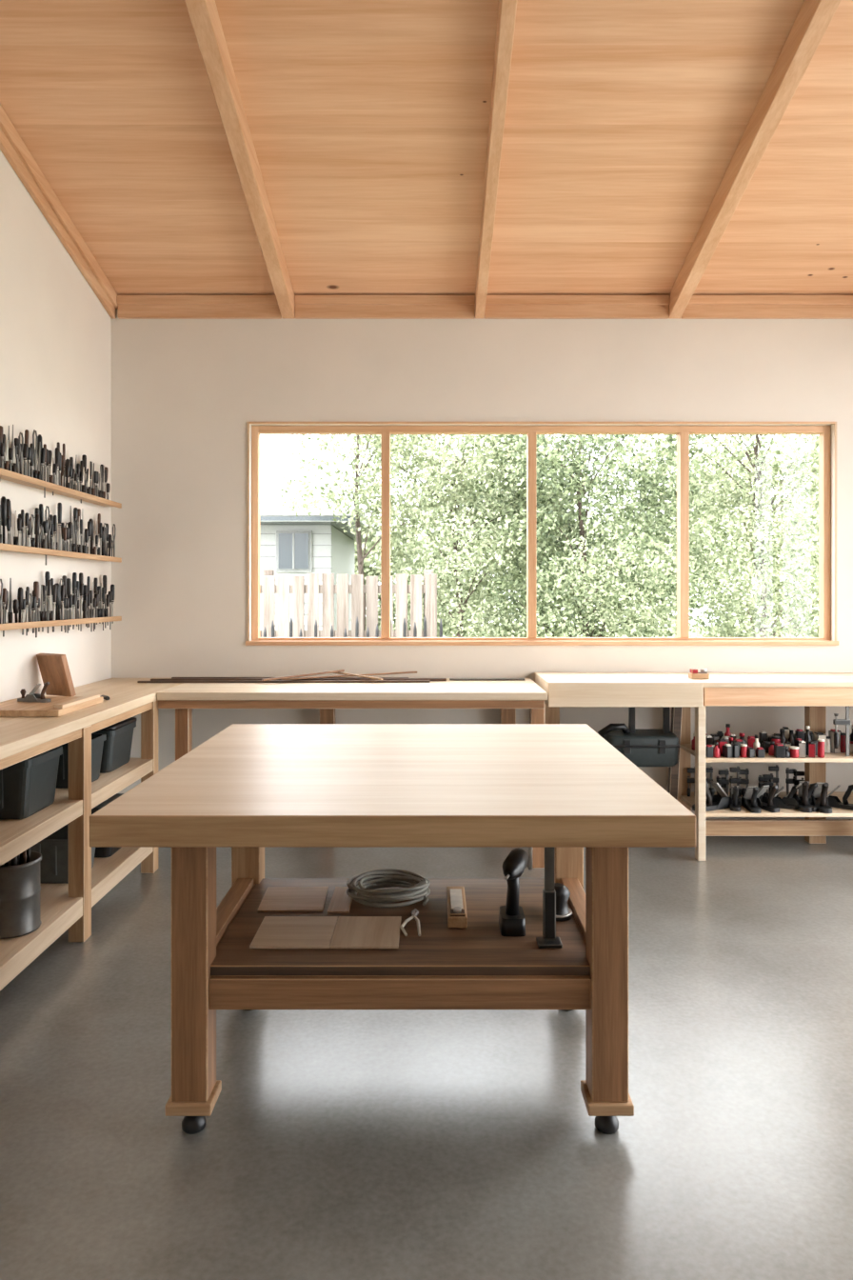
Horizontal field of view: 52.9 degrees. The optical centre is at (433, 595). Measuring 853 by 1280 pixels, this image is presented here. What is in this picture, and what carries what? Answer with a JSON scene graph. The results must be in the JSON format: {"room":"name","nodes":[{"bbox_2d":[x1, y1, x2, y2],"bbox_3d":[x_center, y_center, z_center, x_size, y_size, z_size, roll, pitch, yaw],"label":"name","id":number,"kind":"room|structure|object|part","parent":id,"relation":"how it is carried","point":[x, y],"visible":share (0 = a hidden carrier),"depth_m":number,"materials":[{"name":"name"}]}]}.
{"room":"woodworking shop","nodes":[
{"label":"woodworking shop","id":0,"kind":"room"},
{"bbox_2d":[0,149,111,701],"bbox_3d":[-2.130,-1.295,1.000,0.200,5.549,8.799,0,0,0],"label":"wall","id":1,"kind":"structure","parent":0,"point":[55,332],"depth_m":4.50,"materials":[{"name":"paint"}]},
{"bbox_2d":[0,104,118,319],"bbox_3d":[-2.004,-2.879,1.104,0.048,2.276,8.588,0,0,0],"label":"trim","id":2,"kind":"structure","parent":1,"relation":"attached to","point":[12,147],"depth_m":4.50,"materials":[{"name":"brown wood"}]},
{"bbox_2d":[0,467,121,508],"bbox_3d":[-1.976,-0.552,4.000,0.101,0.030,2.600,0,0,0],"label":"tool rack","id":3,"kind":"object","parent":1,"relation":"attached to","point":[5,474],"visible":1,"depth_m":4.41,"materials":[{"name":"brown wood"}]},
{"bbox_2d":[0,542,121,562],"bbox_3d":[-1.976,-0.217,4.000,0.101,0.030,2.600,0,0,0],"label":"tool rack","id":4,"kind":"object","parent":1,"relation":"attached to","point":[3,547],"visible":1,"depth_m":4.38,"materials":[{"name":"brown wood"}]},
{"bbox_2d":[0,616,121,630],"bbox_3d":[-1.976,0.143,4.000,0.101,0.030,2.600,0,0,0],"label":"tool rack","id":5,"kind":"object","parent":1,"relation":"attached to","point":[39,624],"visible":0.92,"depth_m":4.37,"materials":[{"name":"brown wood"}]},
{"bbox_2d":[0,836,852,1279],"bbox_3d":[0.735,1.540,1.100,5.930,0.120,9.000,0,0,0],"label":"floor","id":6,"kind":"structure","parent":0,"point":[333,1144],"depth_m":2.42,"materials":[{"name":"concrete"}]},
{"bbox_2d":[0,678,182,990],"bbox_3d":[-1.756,1.000,3.548,0.540,0.959,3.696,0,0,0],"label":"workbench","id":7,"kind":"object","parent":6,"relation":"on","point":[63,907],"visible":0.67,"depth_m":3.65,"materials":[{"name":"brown wood"}]},
{"bbox_2d":[0,847,41,939],"bbox_3d":[-1.620,1.123,3.300,0.207,0.322,0.207,0,0,0],"label":"metal canister","id":8,"kind":"object","parent":7,"relation":"on","point":[20,888],"visible":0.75,"depth_m":3.23,"materials":[{"name":"metal"}]},
{"bbox_2d":[0,745,62,819],"bbox_3d":[-1.780,0.751,3.456,0.450,0.235,0.328,0,0,0],"label":"storage bin","id":9,"kind":"object","parent":7,"relation":"on","point":[28,787],"visible":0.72,"depth_m":3.34,"materials":[{"name":"plastic"}]},
{"bbox_2d":[0,694,103,717],"bbox_3d":[-1.795,0.496,3.910,0.390,0.045,0.500,0,0,0],"label":"board","id":10,"kind":"object","parent":7,"relation":"on","point":[59,706],"visible":0.9,"depth_m":3.79,"materials":[{"name":"brown wood"}]},
{"bbox_2d":[17,681,51,702],"bbox_3d":[-1.840,0.444,3.950,0.168,0.093,0.044,0,0,16],"label":"plane","id":11,"kind":"object","parent":10,"relation":"on","point":[31,696],"visible":1,"depth_m":3.93,"materials":[{"name":"metal"}]},
{"bbox_2d":[36,653,76,696],"bbox_3d":[-1.920,0.405,4.360,0.200,0.218,0.088,0,0,30],"label":"wood panel","id":12,"kind":"object","parent":10,"relation":"on","point":[54,669],"visible":0.91,"depth_m":4.33,"materials":[{"name":"brown wood"}]},
{"bbox_2d":[30,823,95,883],"bbox_3d":[-1.790,1.184,3.926,0.440,0.200,0.268,0,0,0],"label":"storage bin","id":13,"kind":"object","parent":7,"relation":"on","point":[53,849],"visible":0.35,"depth_m":3.81,"materials":[{"name":"black plastic"}]},
{"bbox_2d":[56,733,106,788],"bbox_3d":[-1.775,0.764,3.966,0.440,0.210,0.268,0,0,0],"label":"storage bin","id":14,"kind":"object","parent":7,"relation":"on","point":[97,739],"visible":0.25,"depth_m":3.94,"materials":[{"name":"plastic"}]},
{"bbox_2d":[100,694,109,699],"bbox_3d":[-1.653,0.508,4.290,0.022,0.021,0.176,0,0,-37],"label":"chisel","id":15,"kind":"object","parent":7,"relation":"on","point":[106,697],"visible":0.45,"depth_m":4.23,"materials":[{"name":"metal"}]},
{"bbox_2d":[91,793,123,858],"bbox_3d":[-1.775,1.161,4.337,0.444,0.245,0.350,0,0,0],"label":"storage bin","id":16,"kind":"object","parent":7,"relation":"on","point":[100,852],"visible":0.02,"depth_m":4.20,"materials":[{"name":"black plastic"}]},
{"bbox_2d":[92,717,137,772],"bbox_3d":[-1.775,0.751,4.337,0.444,0.235,0.350,0,0,0],"label":"storage bin","id":17,"kind":"object","parent":7,"relation":"on","point":[117,746],"visible":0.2,"depth_m":4.25,"materials":[{"name":"plastic"}]},
{"bbox_2d":[157,678,547,868],"bbox_3d":[-0.436,1.000,4.993,2.092,0.958,0.806,0,0,0],"label":"workbench","id":18,"kind":"object","parent":6,"relation":"on","point":[507,695],"visible":0.55,"depth_m":4.60,"materials":[{"name":"beige wood"}]},
{"bbox_2d":[137,669,524,682],"bbox_3d":[-0.595,0.489,5.161,2.310,0.062,0.297,0,0,0],"label":"strips","id":19,"kind":"object","parent":18,"relation":"on","point":[362,678],"visible":1,"depth_m":5.15,"materials":[{"name":"brown wood"}]},
{"bbox_2d":[89,723,696,1134],"bbox_3d":[-0.104,1.022,2.983,1.562,0.913,1.566,0,0,0],"label":"table","id":20,"kind":"object","parent":6,"relation":"on","point":[248,789],"depth_m":2.36,"materials":[{"name":"brown wood"}]},
{"bbox_2d":[249,886,401,948],"bbox_3d":[-0.337,1.015,2.727,0.474,0.008,0.514,0,0,0],"label":"plywood offcuts","id":21,"kind":"object","parent":20,"relation":"on","point":[274,931],"visible":0.95,"depth_m":2.63,"materials":[{"name":"brown wood"}]},
{"bbox_3d":[-0.150,0.984,2.880,0.281,0.065,0.230,0,0,0],"label":"cable coil","id":22,"kind":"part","parent":20,"relation":"part of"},
{"bbox_2d":[400,908,420,936],"bbox_3d":[-0.069,1.010,2.652,0.065,0.017,0.207,0,0,0],"label":"pliers","id":23,"kind":"object","parent":20,"relation":"on","point":[414,914],"visible":1,"depth_m":2.64,"materials":[{"name":"silver metal"}]},
{"bbox_2d":[446,886,467,928],"bbox_3d":[0.075,0.992,2.760,0.060,0.055,0.280,0,0,0],"label":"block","id":24,"kind":"object","parent":20,"relation":"on","point":[457,915],"visible":1,"depth_m":2.69,"materials":[{"name":"brown wood"}]},
{"bbox_2d":[499,847,528,936],"bbox_3d":[0.251,0.905,2.598,0.094,0.228,0.218,0,0,0],"label":"drill","id":25,"kind":"object","parent":20,"relation":"on","point":[511,916],"visible":1,"depth_m":2.59,"materials":[{"name":"black plastic"}]},
{"bbox_2d":[528,847,562,948],"bbox_3d":[0.321,0.839,2.500,0.105,0.360,0.060,0,0,0],"label":"clamp","id":26,"kind":"object","parent":20,"relation":"on","point":[550,940],"visible":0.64,"depth_m":2.49,"materials":[{"name":"metal"}]},
{"bbox_2d":[554,882,572,920],"bbox_3d":[0.395,0.969,2.748,0.089,0.100,0.144,0,0,0],"label":"orbital sander","id":27,"kind":"object","parent":20,"relation":"on","point":[563,912],"visible":0.56,"depth_m":2.69,"materials":[{"name":"black plastic"}]},
{"bbox_2d":[534,672,852,860],"bbox_3d":[2.063,0.981,5.068,2.853,0.997,0.656,0,0,0],"label":"workbench","id":28,"kind":"object","parent":6,"relation":"on","point":[815,691],"visible":0.69,"depth_m":4.82,"materials":[{"name":"brown wood"}]},
{"bbox_2d":[598,707,679,766],"bbox_3d":[1.181,0.800,5.000,0.459,0.360,0.285,0,0,0],"label":"tool case","id":29,"kind":"object","parent":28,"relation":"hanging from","point":[643,747],"visible":0.8,"depth_m":4.87,"materials":[{"name":"plastic"}]},
{"bbox_2d":[688,668,709,679],"bbox_3d":[1.544,0.455,4.985,0.100,0.057,0.070,0,0,0],"label":"block","id":30,"kind":"object","parent":28,"relation":"on","point":[694,673],"visible":1,"depth_m":4.95,"materials":[{"name":"brown wood"}]},
{"bbox_2d":[691,723,852,758],"bbox_3d":[2.416,0.830,4.949,1.787,0.163,0.303,0,0,0],"label":"bottles","id":31,"kind":"object","parent":28,"relation":"on","point":[801,743],"visible":0.97,"depth_m":4.89,"materials":[{"name":"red plastic"}]},
{"bbox_2d":[833,706,850,756],"bbox_3d":[2.318,0.715,4.860,0.091,0.395,0.028,0,0,0],"label":"clamp","id":32,"kind":"object","parent":28,"relation":"hanging from","point":[847,721],"visible":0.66,"depth_m":4.86,"materials":[{"name":"metal"}]},
{"bbox_2d":[0,0,852,295],"bbox_3d":[0.735,-3.051,1.100,6.130,2.491,9.200,0,0,0],"label":"ceiling","id":33,"kind":"structure","parent":0,"point":[626,121],"depth_m":4.12,"materials":[{"name":"brown wood"}]},
{"bbox_2d":[184,0,295,319],"bbox_3d":[-0.910,-2.879,1.104,0.080,2.275,8.588,0,0,0],"label":"ceiling beam","id":34,"kind":"structure","parent":33,"relation":"attached to","point":[204,15],"depth_m":3.97,"materials":[{"name":"brown wood"}]},
{"bbox_2d":[475,0,517,319],"bbox_3d":[0.292,-2.879,1.104,0.060,2.275,8.588,0,0,0],"label":"ceiling beam","id":35,"kind":"structure","parent":33,"relation":"attached to","point":[507,9],"depth_m":3.96,"materials":[{"name":"brown wood"}]},
{"bbox_2d":[668,0,841,319],"bbox_3d":[1.520,-2.879,1.104,0.080,2.275,8.588,0,0,0],"label":"ceiling beam","id":36,"kind":"structure","parent":33,"relation":"attached to","point":[814,17],"depth_m":3.98,"materials":[{"name":"brown wood"}]},
{"bbox_2d":[111,308,852,819],"bbox_3d":[0.735,-0.174,5.500,5.930,3.308,0.200,0,0,0],"label":"wall","id":37,"kind":"structure","parent":0,"point":[186,393],"depth_m":5.40,"materials":[{"name":"paint"}]},
{"bbox_2d":[117,295,852,319],"bbox_3d":[0.759,-1.808,5.377,5.475,0.137,0.043,0,0,0],"label":"trim","id":38,"kind":"structure","parent":37,"relation":"attached to","point":[130,307],"depth_m":5.37,"materials":[{"name":"brown wood"}]},
{"bbox_2d":[245,421,839,645],"bbox_3d":[0.686,-0.388,5.450,3.728,1.408,0.140,0,0,0],"label":"window","id":39,"kind":"structure","parent":37,"relation":"in","point":[683,432],"depth_m":5.44,"materials":[{"name":"beige wood"}]},
{"label":"outside","id":40,"kind":"structure","parent":0,"visible":0},
{"bbox_2d":[393,625,817,637],"bbox_3d":[2.500,1.700,12.500,55.000,0.160,65.000,0,0,0],"label":"ground","id":41,"kind":"structure","parent":40,"point":[694,634],"depth_m":36.00,"materials":[{"name":"green plant"}]},
{"bbox_2d":[260,508,380,630],"bbox_3d":[-4.647,0.152,15.390,7.105,2.915,5.020,0,0,0],"label":"neighbouring house","id":42,"kind":"structure","parent":41,"relation":"on","point":[291,544],"depth_m":13.50,"materials":[{"name":"white"}]},
{"bbox_2d":[260,569,437,637],"bbox_3d":[-2.580,0.670,9.075,5.240,1.880,0.170,0,0,0],"label":"picket fence","id":43,"kind":"object","parent":41,"relation":"on","point":[269,589],"visible":0.23,"depth_m":9.00,"materials":[{"name":"white wood"}]},
{"bbox_2d":[263,616,442,637],"bbox_3d":[-1.066,0.910,8.507,2.332,1.420,0.047,0,0,0],"label":"stakes","id":44,"kind":"object","parent":41,"relation":"on","point":[425,620],"visible":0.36,"depth_m":8.49,"materials":[{"name":"white wood"}]},
{"bbox_2d":[271,434,436,630],"bbox_3d":[-1.052,-0.871,11.611,2.172,5.006,1.650,0,0,0],"label":"leafy tree","id":45,"kind":"object","parent":41,"relation":"on","point":[366,494],"visible":0.52,"depth_m":11.50,"materials":[{"name":"green plant"}]},
{"bbox_2d":[341,434,578,637],"bbox_3d":[0.401,-0.713,12.430,3.358,4.690,2.638,0,0,0],"label":"leafy tree","id":46,"kind":"object","parent":41,"relation":"on","point":[454,477],"visible":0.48,"depth_m":11.99,"materials":[{"name":"green plant"}]},
{"bbox_2d":[260,466,819,637],"bbox_3d":[2.107,-0.758,24.458,34.008,5.586,5.963,0,0,0],"label":"hedge","id":47,"kind":"object","parent":41,"relation":"on","point":[369,570],"visible":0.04,"depth_m":23.54,"materials":[{"name":"green plant"}]},
{"bbox_2d":[468,434,717,637],"bbox_3d":[2.214,-1.122,12.065,3.410,5.508,2.604,0,0,0],"label":"leafy tree","id":48,"kind":"object","parent":41,"relation":"on","point":[579,463],"visible":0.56,"depth_m":11.67,"materials":[{"name":"green plant"}]},
{"bbox_2d":[397,434,819,637],"bbox_3d":[4.503,-1.006,15.824,10.433,5.050,3.482,0,0,0],"label":"leafy trees","id":49,"kind":"object","parent":41,"relation":"on","point":[706,470],"visible":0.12,"depth_m":15.51,"materials":[{"name":"green plant"}]},
{"bbox_2d":[406,478,819,637],"bbox_3d":[3.573,0.212,9.880,7.772,3.074,1.646,0,0,0],"label":"shrubs","id":50,"kind":"object","parent":41,"relation":"on","point":[812,578],"visible":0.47,"depth_m":9.84,"materials":[{"name":"green plant"}]},
{"bbox_2d":[627,434,819,637],"bbox_3d":[4.724,-1.240,12.306,3.789,5.743,2.893,0,0,-8],"label":"leafy tree","id":51,"kind":"object","parent":41,"relation":"on","point":[756,474],"visible":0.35,"depth_m":12.08,"materials":[{"name":"green plant"}]}
]}

